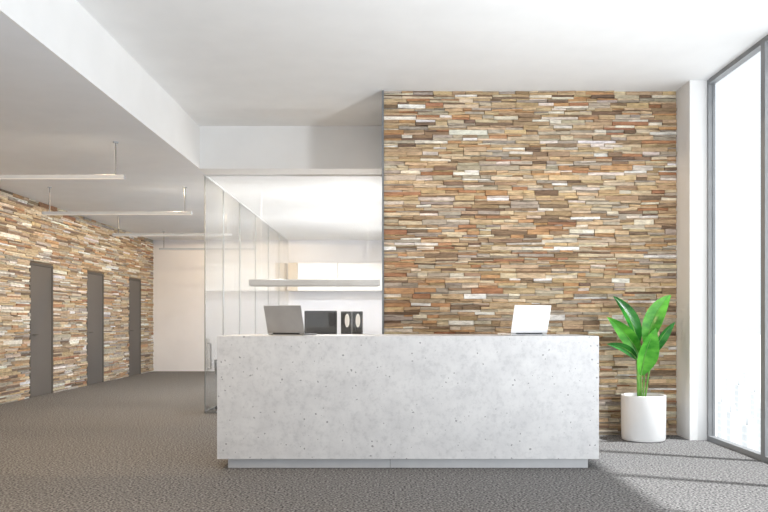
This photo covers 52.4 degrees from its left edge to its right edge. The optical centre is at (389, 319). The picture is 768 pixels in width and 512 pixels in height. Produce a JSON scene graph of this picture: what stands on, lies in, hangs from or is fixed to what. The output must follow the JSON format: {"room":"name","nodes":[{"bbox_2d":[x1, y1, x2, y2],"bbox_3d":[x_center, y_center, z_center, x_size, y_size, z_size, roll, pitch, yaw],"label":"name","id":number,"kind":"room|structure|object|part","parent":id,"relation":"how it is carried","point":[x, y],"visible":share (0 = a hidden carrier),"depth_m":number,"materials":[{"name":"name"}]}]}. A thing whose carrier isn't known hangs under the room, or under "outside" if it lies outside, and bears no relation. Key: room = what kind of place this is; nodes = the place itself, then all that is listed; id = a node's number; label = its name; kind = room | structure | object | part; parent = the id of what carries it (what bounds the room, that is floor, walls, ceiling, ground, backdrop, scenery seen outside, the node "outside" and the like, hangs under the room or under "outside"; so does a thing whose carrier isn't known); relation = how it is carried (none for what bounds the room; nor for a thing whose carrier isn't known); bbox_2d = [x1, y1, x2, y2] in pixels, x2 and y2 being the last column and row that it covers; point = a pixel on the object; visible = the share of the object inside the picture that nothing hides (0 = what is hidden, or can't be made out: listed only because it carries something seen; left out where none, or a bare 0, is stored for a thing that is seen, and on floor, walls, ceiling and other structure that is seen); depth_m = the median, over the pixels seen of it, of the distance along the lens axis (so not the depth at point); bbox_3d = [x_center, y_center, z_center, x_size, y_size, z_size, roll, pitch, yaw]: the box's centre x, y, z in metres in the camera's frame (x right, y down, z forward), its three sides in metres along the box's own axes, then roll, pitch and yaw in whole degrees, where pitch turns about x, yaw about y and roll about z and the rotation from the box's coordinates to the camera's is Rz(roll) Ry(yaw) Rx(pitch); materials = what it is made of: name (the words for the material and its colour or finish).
{"room":"lobby","nodes":[
{"label":"lobby","id":0,"kind":"room"},
{"bbox_2d":[0,189,153,403],"bbox_3d":[-5.771,-0.342,8.375,0.199,3.154,20.750,0,0,0],"label":"wall","id":1,"kind":"structure","parent":0,"point":[74,245],"depth_m":13.72,"materials":[{"name":"stone"}]},
{"bbox_2d":[28,262,52,397],"bbox_3d":[-5.688,0.158,12.755,0.065,2.150,0.850,0,0,0],"label":"door","id":2,"kind":"structure","parent":1,"relation":"in","point":[41,277],"depth_m":12.76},
{"bbox_2d":[86,271,103,385],"bbox_3d":[-5.688,0.158,15.080,0.065,2.150,0.860,0,0,0],"label":"door","id":3,"kind":"structure","parent":1,"relation":"in","point":[95,282],"depth_m":15.10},
{"bbox_2d":[128,278,140,375],"bbox_3d":[-5.688,0.158,17.410,0.065,2.150,0.820,0,0,0],"label":"door","id":4,"kind":"structure","parent":1,"relation":"in","point":[134,309],"depth_m":17.40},
{"bbox_2d":[0,13,381,239],"bbox_3d":[-2.810,-2.262,8.375,5.820,0.690,20.750,0,0,0],"label":"ceiling","id":5,"kind":"structure","parent":0,"point":[53,121],"depth_m":10.49,"materials":[{"name":"paint"}]},
{"bbox_2d":[0,141,125,179],"bbox_3d":[-3.930,-1.714,8.400,2.150,0.405,0.060,0,0,0],"label":"pendant lamp","id":6,"kind":"object","parent":5,"relation":"hanging from","point":[2,177],"visible":1,"depth_m":8.37,"materials":[{"name":"white metal"}]},
{"bbox_2d":[0,178,124,179],"bbox_3d":[-3.930,-1.517,8.400,2.130,0.010,0.050,0,0,0],"label":"diffuser","id":7,"kind":"object","parent":6,"relation":"attached to","point":[0,178],"depth_m":8.39,"materials":[{"name":"grey plastic"}]},
{"bbox_3d":[-2.955,-1.734,8.400,0.015,0.347,0.015,0,0,-22],"label":"suspension rod","id":8,"kind":"part","parent":6,"relation":"part of","materials":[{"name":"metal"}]},
{"bbox_2d":[0,0,199,168],"bbox_3d":[-2.420,-2.187,3.950,0.020,0.540,11.900,0,0,0],"label":"ceiling beam","id":9,"kind":"structure","parent":5,"relation":"attached to","point":[64,28],"depth_m":6.58,"materials":[{"name":"paint"}]},
{"bbox_2d":[42,187,191,214],"bbox_3d":[-3.930,-1.714,11.240,2.150,0.405,0.060,0,0,0],"label":"pendant lamp","id":10,"kind":"object","parent":5,"relation":"hanging from","point":[49,212],"visible":1,"depth_m":11.21,"materials":[{"name":"white metal"}]},
{"bbox_2d":[43,214,190,214],"bbox_3d":[-3.930,-1.517,11.240,2.130,0.010,0.050,0,0,0],"label":"diffuser","id":11,"kind":"object","parent":10,"relation":"attached to","point":[43,214],"depth_m":11.21,"materials":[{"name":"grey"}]},
{"bbox_2d":[112,214,231,235],"bbox_3d":[-3.930,-1.714,14.080,2.150,0.405,0.060,0,0,0],"label":"pendant lamp","id":12,"kind":"object","parent":5,"relation":"hanging from","point":[118,233],"visible":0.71,"depth_m":14.05,"materials":[{"name":"white metal"}]},
{"bbox_2d":[159,231,258,249],"bbox_3d":[-3.930,-1.714,16.920,2.150,0.405,0.060,0,0,0],"label":"pendant lamp","id":13,"kind":"object","parent":5,"relation":"hanging from","point":[253,248],"visible":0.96,"depth_m":16.89,"materials":[{"name":"white metal"}]},
{"bbox_2d":[200,126,381,168],"bbox_3d":[-1.242,-2.187,9.890,2.336,0.540,0.020,0,0,0],"label":"ceiling beam","id":14,"kind":"structure","parent":5,"relation":"attached to","point":[221,147],"depth_m":9.88,"materials":[{"name":"paint"}]},
{"bbox_2d":[204,175,288,412],"bbox_3d":[-2.422,-0.342,14.525,0.076,3.150,8.450,0,0,0],"label":"wall","id":15,"kind":"structure","parent":0,"point":[205,176],"depth_m":11.39,"materials":[{"name":"clear glass"}]},
{"bbox_3d":[-2.444,-0.347,10.306,0.012,3.100,0.012,0,0,0],"label":"post","id":16,"kind":"part","parent":15,"relation":"part of","materials":[{"name":"grey metal"}]},
{"bbox_3d":[-2.410,0.483,10.420,0.052,0.364,0.024,0,0,0],"label":"door handle","id":17,"kind":"part","parent":15,"relation":"part of","materials":[{"name":"metal"}]},
{"bbox_3d":[-2.444,-0.347,11.434,0.012,3.100,0.039,0,0,0],"label":"post","id":18,"kind":"part","parent":15,"relation":"part of","materials":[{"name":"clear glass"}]},
{"bbox_3d":[-2.444,-0.347,12.684,0.012,3.100,0.039,0,0,0],"label":"post","id":19,"kind":"part","parent":15,"relation":"part of","materials":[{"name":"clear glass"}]},
{"bbox_3d":[-2.444,-0.347,14.184,0.012,3.100,0.039,0,0,0],"label":"post","id":20,"kind":"part","parent":15,"relation":"part of","materials":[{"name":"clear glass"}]},
{"bbox_3d":[-2.444,-0.347,15.684,0.012,3.100,0.039,0,0,0],"label":"post","id":21,"kind":"part","parent":15,"relation":"part of","materials":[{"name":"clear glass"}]},
{"bbox_2d":[152,240,381,370],"bbox_3d":[-2.810,-0.342,18.825,5.820,3.150,0.150,0,0,0],"label":"wall","id":22,"kind":"structure","parent":0,"point":[178,281],"depth_m":18.75,"materials":[{"name":"beige paint"}]},
{"bbox_2d":[288,263,297,290],"bbox_3d":[-2.290,-1.017,18.555,0.220,0.660,0.390,0,0,0],"label":"upper cabinet","id":23,"kind":"object","parent":22,"relation":"attached to","point":[292,267],"visible":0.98,"depth_m":18.36,"materials":[{"name":"beige paint"}]},
{"bbox_2d":[298,263,337,290],"bbox_3d":[-1.705,-1.017,18.555,0.940,0.660,0.390,0,0,0],"label":"upper cabinet","id":24,"kind":"object","parent":22,"relation":"attached to","point":[305,270],"visible":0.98,"depth_m":18.36,"materials":[{"name":"white paint"}]},
{"bbox_2d":[338,263,381,290],"bbox_3d":[-0.655,-1.017,18.555,1.150,0.660,0.390,0,0,0],"label":"upper cabinet","id":25,"kind":"object","parent":22,"relation":"attached to","point":[345,270],"visible":0.56,"depth_m":18.36,"materials":[{"name":"white paint"}]},
{"bbox_2d":[207,175,381,412],"bbox_3d":[-1.247,-0.342,10.306,2.346,3.150,0.032,0,0,0],"label":"frame","id":26,"kind":"structure","parent":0,"point":[207,175],"depth_m":10.29,"materials":[{"name":"grey metal"}]},
{"bbox_2d":[249,279,379,286],"bbox_3d":[-1.130,-1.210,11.700,1.960,1.415,0.100,0,0,0],"label":"pendant lamp","id":27,"kind":"object","parent":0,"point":[252,282],"visible":1,"depth_m":11.65,"materials":[{"name":"grey metal"}]},
{"bbox_2d":[251,286,377,286],"bbox_3d":[-1.130,-0.507,11.700,1.900,0.010,0.080,0,0,0],"label":"diffuser","id":28,"kind":"object","parent":27,"relation":"attached to","point":[251,286],"depth_m":11.69,"materials":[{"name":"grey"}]},
{"bbox_2d":[0,371,767,511],"bbox_3d":[-1.160,1.308,8.375,9.120,0.150,20.750,0,0,0],"label":"floor","id":29,"kind":"structure","parent":0,"point":[145,442],"depth_m":6.18,"materials":[{"name":"grey carpet"}]},
{"bbox_2d":[214,359,216,409],"bbox_3d":[-2.092,0.746,10.743,0.618,0.974,0.642,0,0,0],"label":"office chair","id":30,"kind":"object","parent":29,"relation":"on","point":[215,360],"visible":0.07,"depth_m":10.64,"materials":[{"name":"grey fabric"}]},
{"bbox_3d":[-2.354,0.661,10.739,0.087,0.253,0.262,0,0,0],"label":"armrest","id":31,"kind":"part","parent":30,"relation":"part of","materials":[{"name":"grey plastic"}]},
{"bbox_2d":[217,334,598,467],"bbox_3d":[0.149,0.683,6.850,3.158,1.100,0.800,0,0,0],"label":"reception desk","id":32,"kind":"object","parent":29,"relation":"on","point":[318,400],"visible":1,"depth_m":6.45,"materials":[{"name":"concrete"}]},
{"bbox_2d":[264,305,316,334],"bbox_3d":[-0.878,0.004,6.885,0.360,0.258,0.325,0,0,20],"label":"laptop","id":33,"kind":"object","parent":32,"relation":"on","point":[286,319],"visible":0.95,"depth_m":6.77,"materials":[{"name":"silver metal"}]},
{"bbox_2d":[498,305,550,334],"bbox_3d":[1.184,0.003,6.889,0.360,0.261,0.317,0,0,-20],"label":"laptop","id":34,"kind":"object","parent":32,"relation":"on","point":[527,319],"visible":0.97,"depth_m":6.77,"materials":[{"name":"silver metal"}]},
{"bbox_2d":[607,295,674,442],"bbox_3d":[2.539,0.488,7.913,0.500,1.490,0.692,0,0,44],"label":"potted plant","id":35,"kind":"object","parent":29,"relation":"on","point":[643,415],"visible":1,"depth_m":7.87,"materials":[{"name":"green plant"}]},
{"bbox_3d":[2.605,1.000,8.020,0.446,0.466,0.446,0,0,0],"label":"pot","id":36,"kind":"part","parent":35,"relation":"part of","materials":[{"name":"white ceramic"}]},
{"bbox_2d":[676,80,706,439],"bbox_3d":[3.163,-0.612,8.195,0.175,3.690,0.390,0,0,0],"label":"wall pier","id":37,"kind":"object","parent":29,"relation":"on","point":[691,98],"visible":1,"depth_m":8.00,"materials":[{"name":"white paint"}]},
{"bbox_2d":[707,38,762,460],"bbox_3d":[3.285,-0.612,7.400,0.070,3.690,1.200,0,0,0],"label":"window","id":38,"kind":"structure","parent":29,"relation":"on","point":[758,46],"depth_m":7.96,"materials":[{"name":"grey metal"}]},
{"bbox_2d":[763,35,767,462],"bbox_3d":[3.285,-0.612,6.200,0.070,3.690,1.200,0,0,0],"label":"window","id":39,"kind":"structure","parent":29,"relation":"on","point":[765,39],"depth_m":6.76,"materials":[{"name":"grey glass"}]},
{"bbox_3d":[-0.950,0.858,12.100,1.600,0.750,0.700,0,0,0],"label":"table","id":40,"kind":"object","parent":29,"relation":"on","visible":0},
{"bbox_2d":[304,311,336,333],"bbox_3d":[-1.065,0.171,12.010,0.500,0.625,0.180,0,0,0],"label":"monitor","id":41,"kind":"object","parent":40,"relation":"on","point":[319,322],"visible":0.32,"depth_m":11.98,"materials":[{"name":"black plastic"}]},
{"bbox_3d":[-0.585,0.348,12.050,0.400,0.270,0.280,0,0,0],"label":"desk riser","id":42,"kind":"object","parent":40,"relation":"on","visible":0},
{"bbox_2d":[341,311,351,333],"bbox_3d":[-0.672,0.041,12.024,0.156,0.345,0.252,0,0,0],"label":"ring binder","id":43,"kind":"object","parent":42,"relation":"on","point":[346,316],"visible":1,"depth_m":11.90,"materials":[{"name":"black plastic"}]},
{"bbox_2d":[352,311,362,333],"bbox_3d":[-0.500,0.041,12.024,0.156,0.345,0.252,0,0,0],"label":"ring binder","id":44,"kind":"object","parent":42,"relation":"on","point":[357,316],"visible":1,"depth_m":11.90,"materials":[{"name":"black plastic"}]},
{"bbox_2d":[77,0,767,125],"bbox_3d":[0.495,-2.532,3.940,5.810,0.150,11.880,0,0,0],"label":"ceiling","id":45,"kind":"structure","parent":0,"point":[224,62],"depth_m":7.06,"materials":[{"name":"paint"}]},
{"bbox_2d":[384,91,676,434],"bbox_3d":[1.663,-0.612,8.451,3.474,3.694,0.199,0,0,0],"label":"wall","id":46,"kind":"structure","parent":0,"point":[495,202],"depth_m":8.37,"materials":[{"name":"stone"}]},
{"bbox_2d":[382,90,383,333],"bbox_3d":[-0.076,-0.612,8.447,0.020,3.690,0.205,0,0,0],"label":"trim","id":47,"kind":"structure","parent":46,"relation":"attached to","point":[382,90],"depth_m":8.34,"materials":[{"name":"grey metal"}]},
{"label":"outside","id":48,"kind":"structure","parent":0,"visible":0},
{"bbox_2d":[715,335,760,435],"bbox_3d":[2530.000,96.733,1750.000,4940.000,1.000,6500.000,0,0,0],"label":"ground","id":49,"kind":"structure","parent":48,"point":[734,354],"depth_m":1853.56,"materials":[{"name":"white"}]},
{"bbox_2d":[717,396,730,439],"bbox_3d":[179.846,68.693,420.000,5.385,55.079,5.385,0,0,0],"label":"tower block","id":50,"kind":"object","parent":49,"relation":"on","point":[723,406],"visible":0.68,"depth_m":417.34,"materials":[{"name":"white"}]},
{"bbox_2d":[727,405,739,444],"bbox_3d":[158.308,67.847,360.000,4.154,56.772,4.154,0,0,0],"label":"tower block","id":51,"kind":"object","parent":49,"relation":"on","point":[733,417],"visible":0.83,"depth_m":357.93,"materials":[{"name":"white"}]},
{"bbox_2d":[735,380,747,444],"bbox_3d":[211.500,66.200,470.000,5.423,60.066,5.423,0,0,0],"label":"tower block","id":52,"kind":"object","parent":49,"relation":"on","point":[741,390],"visible":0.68,"depth_m":467.28,"materials":[{"name":"white"}]},
{"bbox_2d":[742,418,757,450],"bbox_3d":[156.923,69.501,340.000,4.795,53.464,4.795,0,0,0],"label":"tower block","id":53,"kind":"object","parent":49,"relation":"on","point":[749,430],"visible":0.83,"depth_m":337.64,"materials":[{"name":"white"}]},
{"bbox_2d":[750,387,760,424],"bbox_3d":[244.667,70.617,520.000,6.000,51.233,6.000,0,0,0],"label":"tower block","id":54,"kind":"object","parent":49,"relation":"on","point":[755,397],"visible":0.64,"depth_m":517.11,"materials":[{"name":"white"}]},
{"bbox_2d":[757,402,760,451],"bbox_3d":[201.385,70.309,420.000,5.385,51.848,5.385,0,0,0],"label":"tower block","id":55,"kind":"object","parent":49,"relation":"on","point":[758,408],"visible":0.12,"depth_m":419.38,"materials":[{"name":"white"}]}
]}

